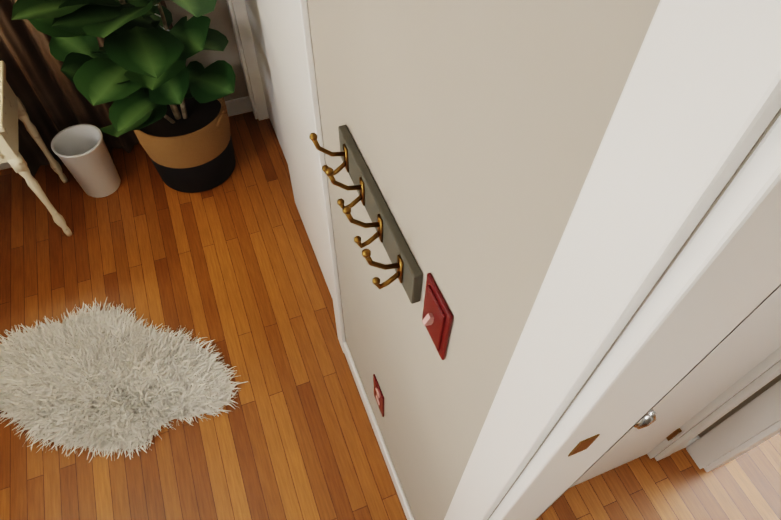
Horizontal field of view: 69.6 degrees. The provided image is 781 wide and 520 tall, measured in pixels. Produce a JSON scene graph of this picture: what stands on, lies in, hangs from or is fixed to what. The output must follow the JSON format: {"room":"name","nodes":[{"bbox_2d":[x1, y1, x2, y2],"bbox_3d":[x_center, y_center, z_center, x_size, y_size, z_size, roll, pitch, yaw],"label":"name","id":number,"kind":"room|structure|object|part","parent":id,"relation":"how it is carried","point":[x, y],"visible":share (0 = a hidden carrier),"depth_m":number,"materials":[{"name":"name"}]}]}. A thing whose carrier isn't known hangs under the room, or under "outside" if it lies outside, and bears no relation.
{"room":"bedroom","nodes":[
{"label":"bedroom","id":0,"kind":"room"},
{"bbox_2d":[121,77,235,192],"bbox_3d":[-1.037,-0.623,2.852,0.468,0.427,0.452,-17,56,-13],"label":"basket","id":1,"kind":"object","parent":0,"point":[191,149],"depth_m":2.73,"materials":[{"name":"black wicker"}]},
{"bbox_2d":[164,0,248,100],"bbox_3d":[-2.494,-1.123,1.951,3.860,2.440,0.120,-17,56,-13],"label":"wall","id":2,"kind":"structure","parent":0,"point":[220,18],"depth_m":2.93,"materials":[{"name":"paint"}]},
{"bbox_2d":[0,0,185,175],"bbox_3d":[-1.506,-1.279,2.154,1.186,2.287,0.145,-17,56,-13],"label":"curtain","id":3,"kind":"object","parent":2,"relation":"attached to","point":[54,100],"visible":0.42,"depth_m":2.69,"materials":[{"name":"brown fabric"}]},
{"bbox_2d":[0,96,251,169],"bbox_3d":[-2.483,-0.388,2.861,3.620,0.105,0.013,-17,56,-13],"label":"baseboard","id":4,"kind":"structure","parent":2,"relation":"attached to","point":[241,105],"depth_m":3.23,"materials":[{"name":"white wood"}]},
{"bbox_2d":[0,112,780,519],"bbox_3d":[0.627,1.070,1.963,8.410,0.080,5.700,-17,56,-13],"label":"floor","id":5,"kind":"structure","parent":0,"point":[230,266],"depth_m":2.34,"materials":[{"name":"brown wood"}]},
{"bbox_2d":[0,61,71,235],"bbox_3d":[-1.854,-0.392,2.505,0.585,0.700,0.471,-17,56,-13],"label":"nightstand","id":6,"kind":"object","parent":5,"relation":"on","point":[12,109],"visible":1,"depth_m":2.42,"materials":[{"name":"beige wood"}]},
{"bbox_3d":[-1.780,-0.387,2.200,0.425,0.120,0.012,-17,56,-13],"label":"drawer","id":7,"kind":"part","parent":6,"relation":"part of","materials":[{"name":"beige wood"}]},
{"bbox_2d":[51,124,120,197],"bbox_3d":[-1.501,-0.481,2.812,0.232,0.315,0.232,-17,56,-13],"label":"waste bin","id":8,"kind":"object","parent":5,"relation":"on","point":[81,152],"visible":1,"depth_m":2.76,"materials":[{"name":"white plastic"}]},
{"bbox_2d":[11,0,235,192],"bbox_3d":[-1.024,-0.890,2.137,0.836,1.898,0.834,-17,56,-13],"label":"potted plant","id":9,"kind":"object","parent":5,"relation":"on","point":[168,107],"visible":1,"depth_m":2.26,"materials":[{"name":"green plant"}]},
{"bbox_2d":[0,297,247,461],"bbox_3d":[-1.204,0.471,2.285,1.149,0.128,0.785,-17,56,-13],"label":"sheepskin","id":10,"kind":"object","parent":5,"relation":"on","point":[111,380],"visible":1,"depth_m":2.27,"materials":[{"name":"white fur"}]},
{"bbox_2d":[231,0,780,519],"bbox_3d":[-0.015,-0.131,1.268,0.120,2.440,3.930,-17,56,-13],"label":"wall","id":11,"kind":"structure","parent":0,"point":[477,128],"depth_m":0.69,"materials":[{"name":"paint"}]},
{"bbox_2d":[245,0,287,163],"bbox_3d":[-0.545,-1.169,2.208,0.030,2.098,0.768,-17,56,-13],"label":"closet doors","id":12,"kind":"structure","parent":11,"relation":"in","point":[259,43],"depth_m":2.75,"materials":[{"name":"white wood"}]},
{"bbox_2d":[226,0,345,352],"bbox_3d":[-0.429,-0.905,1.964,0.136,2.210,1.680,-17,56,-13],"label":"trim","id":13,"kind":"structure","parent":11,"relation":"attached to","point":[243,36],"depth_m":1.78,"materials":[{"name":"white wood"}]},
{"bbox_2d":[257,0,331,296],"bbox_3d":[-0.315,-0.607,1.804,0.030,2.098,0.808,-17,56,-13],"label":"closet doors","id":14,"kind":"structure","parent":11,"relation":"in","point":[279,29],"depth_m":2.01,"materials":[{"name":"white wood"}]},
{"bbox_2d":[309,125,422,303],"bbox_3d":[-0.058,-0.099,1.025,0.087,0.126,0.390,-17,56,-13],"label":"hook rail","id":15,"kind":"object","parent":11,"relation":"attached to","point":[408,274],"visible":1,"depth_m":1.01,"materials":[{"name":"grey"}]},
{"bbox_2d":[343,342,413,519],"bbox_3d":[-0.033,0.690,2.115,0.013,0.105,0.860,-17,56,-13],"label":"baseboard","id":16,"kind":"structure","parent":11,"relation":"attached to","point":[386,456],"depth_m":2.10,"materials":[{"name":"white wood"}]},
{"bbox_2d":[373,374,383,416],"bbox_3d":[-0.039,0.443,1.829,0.008,0.162,0.088,-17,56,-13],"label":"electrical outlet","id":17,"kind":"object","parent":11,"relation":"attached to","point":[379,396],"visible":1,"depth_m":1.80,"materials":[{"name":"red plastic"}]},
{"bbox_2d":[422,273,452,359],"bbox_3d":[0.064,0.096,0.900,0.026,0.142,0.086,-17,56,-13],"label":"light switch","id":18,"kind":"object","parent":11,"relation":"attached to","point":[437,318],"visible":0.98,"depth_m":0.88,"materials":[{"name":"red plastic"}]},
{"bbox_2d":[444,0,780,519],"bbox_3d":[0.368,0.735,0.788,0.152,2.210,0.940,-17,56,-13],"label":"door frame","id":19,"kind":"structure","parent":11,"relation":"attached to","point":[698,107],"depth_m":0.37,"materials":[{"name":"white wood"}]},
{"bbox_2d":[568,434,599,455],"bbox_3d":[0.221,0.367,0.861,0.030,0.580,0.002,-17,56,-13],"label":"strike plate","id":20,"kind":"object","parent":19,"relation":"attached to","point":[583,445],"depth_m":0.64,"materials":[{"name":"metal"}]},
{"bbox_2d":[655,361,778,456],"bbox_3d":[0.682,0.093,1.116,0.980,2.440,0.120,-17,56,-13],"label":"wall","id":21,"kind":"structure","parent":0,"point":[720,406],"depth_m":1.71,"materials":[{"name":"paint"}]},
{"bbox_2d":[570,286,780,487],"bbox_3d":[0.731,0.201,1.248,0.568,2.080,0.047,-17,56,-13],"label":"hall door","id":22,"kind":"structure","parent":21,"relation":"in","point":[747,344],"depth_m":1.44,"materials":[{"name":"white wood"}]},
{"bbox_2d":[634,409,655,428],"bbox_3d":[0.546,0.336,1.234,0.060,0.060,0.062,-17,56,-13],"label":"door knob","id":23,"kind":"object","parent":22,"relation":"attached to","point":[648,418],"depth_m":1.21,"materials":[{"name":"silver metal"}]},
{"bbox_3d":[0.994,0.135,1.300,0.018,1.690,0.012,-17,56,-13],"label":"hall door hinges","id":24,"kind":"part","parent":22,"relation":"part of","materials":[{"name":"gold metal"}]},
{"bbox_2d":[675,435,698,451],"bbox_3d":[1.107,0.699,2.124,0.090,0.105,0.013,-17,56,-13],"label":"baseboard","id":25,"kind":"structure","parent":21,"relation":"attached to","point":[690,442],"depth_m":2.09,"materials":[{"name":"white wood"}]},
{"bbox_2d":[647,346,780,460],"bbox_3d":[0.720,0.166,1.230,0.720,2.170,0.136,-17,56,-13],"label":"door frame","id":26,"kind":"structure","parent":21,"relation":"attached to","point":[763,379],"depth_m":1.70,"materials":[{"name":"white wood"}]},
{"bbox_2d":[698,374,780,463],"bbox_3d":[1.728,1.042,0.443,0.120,2.440,3.050,-17,56,-13],"label":"wall","id":27,"kind":"structure","parent":0,"point":[745,402],"depth_m":1.84,"materials":[{"name":"paint"}]},
{"bbox_2d":[686,380,780,471],"bbox_3d":[1.389,0.426,1.024,0.136,2.215,0.970,-17,56,-13],"label":"door frame","id":28,"kind":"structure","parent":27,"relation":"attached to","point":[757,415],"depth_m":1.87,"materials":[{"name":"white wood"}]}
]}

